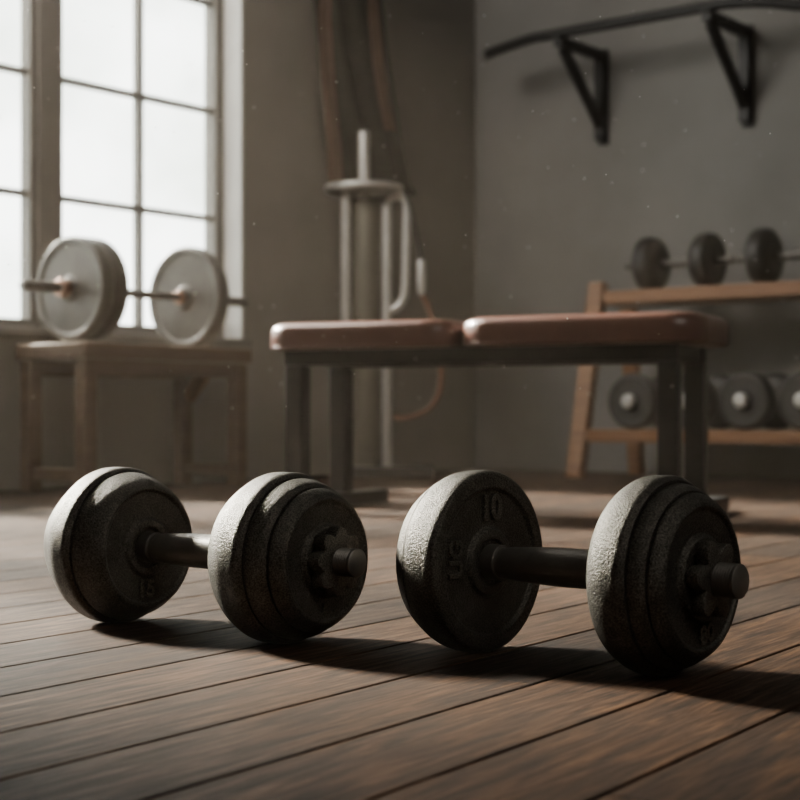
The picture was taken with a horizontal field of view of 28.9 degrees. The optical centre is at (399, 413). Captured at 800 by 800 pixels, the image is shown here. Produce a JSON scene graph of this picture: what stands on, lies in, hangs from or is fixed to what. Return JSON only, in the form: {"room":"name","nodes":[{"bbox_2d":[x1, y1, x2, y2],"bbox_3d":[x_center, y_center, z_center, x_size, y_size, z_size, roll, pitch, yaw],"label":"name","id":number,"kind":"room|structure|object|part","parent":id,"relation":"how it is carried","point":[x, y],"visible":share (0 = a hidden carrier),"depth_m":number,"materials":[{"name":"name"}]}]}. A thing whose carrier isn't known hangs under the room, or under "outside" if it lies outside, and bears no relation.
{"room":"gym","nodes":[
{"label":"gym","id":0,"kind":"room"},
{"bbox_2d":[0,0,474,490],"bbox_3d":[-2.226,-1.190,3.928,0.200,2.930,8.400,0,0,38],"label":"wall","id":1,"kind":"structure","parent":0,"point":[292,256],"depth_m":6.11,"materials":[{"name":"grey paint"}]},
{"bbox_2d":[0,0,36,327],"bbox_3d":[-1.476,-1.125,4.902,0.055,1.690,0.788,0,0,38],"label":"window","id":2,"kind":"structure","parent":1,"relation":"in","point":[27,71],"depth_m":5.18,"materials":[{"name":"paint"}]},
{"bbox_2d":[37,0,56,327],"bbox_3d":[-1.210,-1.125,5.242,0.080,1.690,0.075,0,0,38],"label":"window frame","id":3,"kind":"structure","parent":1,"relation":"attached to","point":[46,9],"depth_m":5.21,"materials":[{"name":"paint"}]},
{"bbox_2d":[0,326,252,348],"bbox_3d":[-1.611,-0.263,4.591,0.120,0.035,3.263,0,0,38],"label":"trim","id":4,"kind":"structure","parent":1,"relation":"attached to","point":[5,331],"depth_m":5.34,"materials":[{"name":"paint"}]},
{"bbox_2d":[57,0,223,337],"bbox_3d":[-0.934,-1.125,5.585,0.055,1.690,0.805,0,0,38],"label":"window","id":5,"kind":"structure","parent":1,"relation":"in","point":[214,109],"depth_m":5.58,"materials":[{"name":"paint"}]},
{"bbox_2d":[224,0,242,338],"bbox_3d":[-1.620,-1.128,4.598,0.092,1.696,3.211,0,0,38],"label":"trim","id":6,"kind":"structure","parent":1,"relation":"attached to","point":[233,17],"depth_m":5.84,"materials":[{"name":"white paint"}]},
{"bbox_2d":[313,0,415,194],"bbox_3d":[-0.145,-1.414,6.344,0.034,1.079,0.650,0,0,38],"label":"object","id":7,"kind":"object","parent":1,"relation":"hanging from","point":[358,107],"visible":0.59,"depth_m":6.31,"materials":[{"name":"brown fabric"}]},
{"bbox_2d":[319,0,342,183],"bbox_3d":[-0.272,-1.390,6.130,0.010,0.990,0.144,0,0,38],"label":"strap","id":8,"kind":"object","parent":7,"relation":"hanging from","point":[334,148],"visible":0.92,"depth_m":6.12,"materials":[{"name":"brown fabric"}]},
{"bbox_2d":[368,0,395,129],"bbox_3d":[-0.072,-1.557,6.382,0.010,0.780,0.189,0,0,38],"label":"strap","id":9,"kind":"object","parent":7,"relation":"hanging from","point":[377,56],"visible":1,"depth_m":6.36,"materials":[{"name":"brown fabric"}]},
{"bbox_2d":[0,9,796,408],"bbox_3d":[0.000,-0.520,2.766,2.038,1.024,2.846,0,0,0],"label":"dust motes","id":10,"kind":"object","parent":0,"point":[27,9],"visible":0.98,"depth_m":2.99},
{"bbox_2d":[0,468,799,799],"bbox_3d":[0.399,0.256,1.847,6.500,0.022,8.000,0,0,38],"label":"floor","id":11,"kind":"structure","parent":0,"point":[174,701],"depth_m":1.37,"materials":[{"name":"brown wood"}]},
{"bbox_2d":[15,342,251,490],"bbox_3d":[-0.865,0.012,5.126,0.339,0.466,0.734,0,0,38],"label":"wooden stand","id":12,"kind":"object","parent":11,"relation":"on","point":[87,362],"visible":0.95,"depth_m":4.94,"materials":[{"name":"brown wood"}]},
{"bbox_3d":[-1.174,0.037,4.950,0.050,0.416,0.050,0,0,38],"label":"leg","id":13,"kind":"part","parent":12,"relation":"part of","materials":[{"name":"brown wood"}]},
{"bbox_3d":[-0.966,0.037,4.785,0.050,0.416,0.050,0,0,38],"label":"leg","id":14,"kind":"part","parent":12,"relation":"part of","materials":[{"name":"brown wood"}]},
{"bbox_2d":[19,236,247,346],"bbox_3d":[-0.853,-0.396,5.141,0.348,0.348,0.977,0,0,38],"label":"barbell","id":15,"kind":"object","parent":12,"relation":"on","point":[81,287],"visible":1,"depth_m":4.96,"materials":[{"name":"metal"}]},
{"bbox_3d":[-1.030,-0.396,4.918,0.332,0.332,0.058,0,0,38],"label":"weight plate","id":16,"kind":"part","parent":15,"relation":"part of","materials":[{"name":"grey metal"}]},
{"bbox_3d":[-0.995,-0.396,4.962,0.332,0.332,0.058,0,0,38],"label":"weight plate","id":17,"kind":"part","parent":15,"relation":"part of","materials":[{"name":"metal"}]},
{"bbox_3d":[-0.723,-0.396,5.305,0.348,0.348,0.058,0,0,38],"label":"weight plate","id":18,"kind":"part","parent":15,"relation":"part of","materials":[{"name":"grey metal"}]},
{"bbox_3d":[-0.764,0.037,5.467,0.050,0.416,0.050,0,0,38],"label":"leg","id":19,"kind":"part","parent":12,"relation":"part of","materials":[{"name":"brown wood"}]},
{"bbox_3d":[-0.556,0.037,5.302,0.050,0.416,0.050,0,0,38],"label":"leg","id":20,"kind":"part","parent":12,"relation":"part of","materials":[{"name":"brown wood"}]},
{"bbox_2d":[44,467,367,643],"bbox_3d":[-0.222,0.154,1.747,0.453,0.184,0.184,0,0,38],"label":"dumbbell","id":21,"kind":"object","parent":11,"relation":"on","point":[285,558],"visible":1,"depth_m":1.65,"materials":[{"name":"grey metal"}]},
{"bbox_3d":[-0.352,0.154,1.849,0.080,0.184,0.184,0,0,38],"label":"weight plate","id":22,"kind":"part","parent":21,"relation":"part of","materials":[{"name":"metal"}]},
{"bbox_3d":[-0.305,0.154,1.812,0.039,0.172,0.173,0,0,38],"label":"weight plate","id":23,"kind":"part","parent":21,"relation":"part of","materials":[{"name":"metal"}]},
{"bbox_3d":[-0.218,0.154,1.744,0.189,0.039,0.039,0,0,38],"label":"handle","id":24,"kind":"part","parent":21,"relation":"part of","materials":[{"name":"metal"}]},
{"bbox_3d":[-0.135,0.154,1.680,0.066,0.183,0.184,0,0,38],"label":"weight plate","id":25,"kind":"part","parent":21,"relation":"part of","materials":[{"name":"metal"}]},
{"bbox_3d":[-0.100,0.154,1.652,0.025,0.172,0.171,0,0,38],"label":"weight plate","id":26,"kind":"part","parent":21,"relation":"part of","materials":[{"name":"metal"}]},
{"bbox_3d":[-0.082,0.154,1.638,0.020,0.152,0.152,0,0,38],"label":"weight plate","id":27,"kind":"part","parent":21,"relation":"part of","materials":[{"name":"metal"}]},
{"bbox_2d":[324,130,433,478],"bbox_3d":[-0.083,-0.432,6.080,0.427,1.355,0.360,0,0,0],"label":"exercise machine","id":28,"kind":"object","parent":11,"relation":"on","point":[367,465],"depth_m":6.05,"materials":[{"name":"grey paint"}]},
{"bbox_3d":[-0.210,-0.332,6.070,0.042,1.069,0.042,0,0,0],"label":"guide rod","id":29,"kind":"part","parent":28,"relation":"part of","materials":[{"name":"silver metal"}]},
{"bbox_3d":[-0.141,-0.882,6.100,0.310,0.030,0.310,0,0,0],"label":"round plate","id":30,"kind":"part","parent":28,"relation":"part of","materials":[{"name":"silver metal"}]},
{"bbox_3d":[-0.141,-0.975,6.100,0.044,0.270,0.044,0,0,0],"label":"post","id":31,"kind":"part","parent":28,"relation":"part of","materials":[{"name":"silver metal"}]},
{"bbox_3d":[-0.051,-0.306,6.070,0.038,1.018,0.038,0,0,0],"label":"guide rod","id":32,"kind":"part","parent":28,"relation":"part of","materials":[{"name":"silver metal"}]},
{"bbox_3d":[-0.008,-0.626,6.070,0.105,0.482,0.033,0,0,0],"label":"pull handle","id":33,"kind":"part","parent":28,"relation":"part of","materials":[{"name":"silver metal"}]},
{"bbox_2d":[392,189,443,420],"bbox_3d":[0.065,-0.426,6.052,0.210,0.908,0.060,0,0,16],"label":"rope","id":34,"kind":"object","parent":28,"relation":"hanging from","point":[421,274],"visible":0.83,"depth_m":6.04,"materials":[{"name":"brown fabric"}]},
{"bbox_3d":[0.035,-0.738,6.060,0.106,0.285,0.034,0,0,31],"label":"cord","id":35,"kind":"part","parent":34,"relation":"part of","materials":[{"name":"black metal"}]},
{"bbox_3d":[0.065,-0.221,6.051,0.210,0.498,0.052,0,0,13],"label":"cord","id":36,"kind":"part","parent":34,"relation":"part of","materials":[{"name":"brown fabric"}]},
{"bbox_2d":[271,312,728,510],"bbox_3d":[0.253,0.006,3.866,1.112,0.478,0.600,0,0,24],"label":"weight bench","id":37,"kind":"object","parent":11,"relation":"on","point":[668,340],"visible":0.95,"depth_m":3.70,"materials":[{"name":"brown leather"}]},
{"bbox_3d":[-0.256,0.043,3.900,0.047,0.327,0.047,0,0,24],"label":"leg","id":38,"kind":"part","parent":37,"relation":"part of","materials":[{"name":"grey paint"}]},
{"bbox_3d":[-0.155,0.043,4.121,0.047,0.327,0.047,0,0,24],"label":"leg","id":39,"kind":"part","parent":37,"relation":"part of","materials":[{"name":"grey paint"}]},
{"bbox_3d":[0.223,-0.140,3.815,1.002,0.038,0.282,0,0,24],"label":"frame","id":40,"kind":"part","parent":37,"relation":"part of","materials":[{"name":"grey paint"}]},
{"bbox_3d":[0.609,0.043,3.507,0.047,0.327,0.047,0,0,24],"label":"leg","id":41,"kind":"part","parent":37,"relation":"part of","materials":[{"name":"grey paint"}]},
{"bbox_3d":[0.709,0.043,3.727,0.047,0.327,0.047,0,0,24],"label":"leg","id":42,"kind":"part","parent":37,"relation":"part of","materials":[{"name":"grey paint"}]},
{"bbox_2d":[396,470,748,676],"bbox_3d":[0.164,0.152,1.535,0.386,0.189,0.189,0,0,41],"label":"dumbbell","id":43,"kind":"object","parent":11,"relation":"on","point":[663,576],"visible":1,"depth_m":1.46,"materials":[{"name":"grey metal"}]},
{"bbox_3d":[0.049,0.152,1.635,0.029,0.176,0.176,0,0,41],"label":"weight plate","id":44,"kind":"part","parent":43,"relation":"part of","materials":[{"name":"metal"}]},
{"bbox_3d":[0.077,0.152,1.610,0.046,0.189,0.189,0,0,41],"label":"weight plate","id":45,"kind":"part","parent":43,"relation":"part of","materials":[{"name":"metal"}]},
{"bbox_3d":[0.161,0.152,1.537,0.182,0.039,0.039,0,0,41],"label":"handle","id":46,"kind":"part","parent":43,"relation":"part of","materials":[{"name":"metal"}]},
{"bbox_3d":[0.238,0.152,1.470,0.051,0.189,0.189,0,0,41],"label":"weight plate","id":47,"kind":"part","parent":43,"relation":"part of","materials":[{"name":"metal"}]},
{"bbox_3d":[0.264,0.152,1.448,0.016,0.173,0.174,0,0,41],"label":"weight plate","id":48,"kind":"part","parent":43,"relation":"part of","materials":[{"name":"metal"}]},
{"bbox_3d":[0.276,0.152,1.437,0.016,0.157,0.157,0,0,41],"label":"weight plate","id":49,"kind":"part","parent":43,"relation":"part of","materials":[{"name":"metal"}]},
{"bbox_2d":[565,280,799,477],"bbox_3d":[1.452,-0.134,5.633,1.686,0.765,0.518,0,0,38],"label":"dumbbell rack","id":50,"kind":"object","parent":11,"relation":"on","point":[598,295],"visible":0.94,"depth_m":5.92,"materials":[{"name":"brown wood"}]},
{"bbox_3d":[0.723,-0.134,6.017,0.066,0.765,0.214,0,0,38],"label":"leg","id":51,"kind":"part","parent":50,"relation":"part of","materials":[{"name":"brown wood"}]},
{"bbox_2d":[608,373,656,428],"bbox_3d":[0.965,-0.048,5.976,0.212,0.212,0.374,0,0,38],"label":"dumbbell","id":52,"kind":"object","parent":50,"relation":"on","point":[632,399],"visible":0.64,"depth_m":5.84,"materials":[{"name":"metal"}]},
{"bbox_3d":[0.942,-0.090,6.293,0.060,0.674,0.119,0,0,38],"label":"leg","id":53,"kind":"part","parent":50,"relation":"part of","materials":[{"name":"brown wood"}]},
{"bbox_2d":[625,233,735,288],"bbox_3d":[1.076,-0.584,5.996,0.464,0.212,0.212,0,0,38],"label":"dumbbell","id":54,"kind":"object","parent":50,"relation":"on","point":[651,264],"visible":0.99,"depth_m":5.97,"materials":[{"name":"metal"}]},
{"bbox_3d":[1.076,-0.584,5.996,0.160,0.036,0.036,0,0,38],"label":"handle","id":55,"kind":"part","parent":54,"relation":"part of","materials":[{"name":"metal"}]},
{"bbox_2d":[586,429,799,444],"bbox_3d":[1.441,0.083,5.619,1.553,0.048,0.400,0,0,38],"label":"shelf","id":56,"kind":"object","parent":50,"relation":"attached to","point":[636,436],"depth_m":5.60,"materials":[{"name":"brown wood"}]},
{"bbox_2d":[603,280,799,307],"bbox_3d":[1.480,-0.451,5.668,1.553,0.052,0.265,0,0,38],"label":"shelf","id":57,"kind":"object","parent":50,"relation":"attached to","point":[780,290],"depth_m":5.82,"materials":[{"name":"brown wood"}]},
{"bbox_2d":[683,373,731,428],"bbox_3d":[1.145,-0.048,5.832,0.212,0.212,0.374,0,0,38],"label":"dumbbell","id":58,"kind":"object","parent":50,"relation":"on","point":[715,381],"visible":0.34,"depth_m":5.88,"materials":[{"name":"metal"}]},
{"bbox_2d":[718,371,790,429],"bbox_3d":[1.324,-0.048,5.690,0.212,0.212,0.374,0,0,38],"label":"dumbbell","id":59,"kind":"object","parent":50,"relation":"on","point":[747,400],"visible":0.84,"depth_m":5.57,"materials":[{"name":"metal"}]},
{"bbox_2d":[736,228,799,282],"bbox_3d":[1.448,-0.584,5.700,0.464,0.212,0.212,0,0,38],"label":"dumbbell","id":60,"kind":"object","parent":50,"relation":"on","point":[764,245],"visible":0.96,"depth_m":5.71,"materials":[{"name":"metal"}]},
{"bbox_3d":[1.448,-0.584,5.700,0.160,0.036,0.036,0,0,38],"label":"handle","id":61,"kind":"part","parent":60,"relation":"part of","materials":[{"name":"metal"}]},
{"bbox_2d":[777,371,799,429],"bbox_3d":[1.504,-0.048,5.547,0.212,0.212,0.374,0,0,38],"label":"dumbbell","id":62,"kind":"object","parent":50,"relation":"on","point":[788,397],"visible":1,"depth_m":5.46,"materials":[{"name":"metal"}]},
{"bbox_2d":[475,0,799,476],"bbox_3d":[3.025,-1.190,4.997,6.700,2.930,0.200,0,0,38],"label":"wall","id":63,"kind":"structure","parent":0,"point":[577,231],"depth_m":6.55,"materials":[{"name":"grey paint"}]},
{"bbox_2d":[479,0,799,145],"bbox_3d":[1.004,-1.351,6.231,1.473,0.428,0.376,0,0,38],"label":"bar","id":64,"kind":"object","parent":63,"relation":"attached to","point":[597,108],"visible":1,"depth_m":6.14,"materials":[{"name":"black metal"}]}
]}

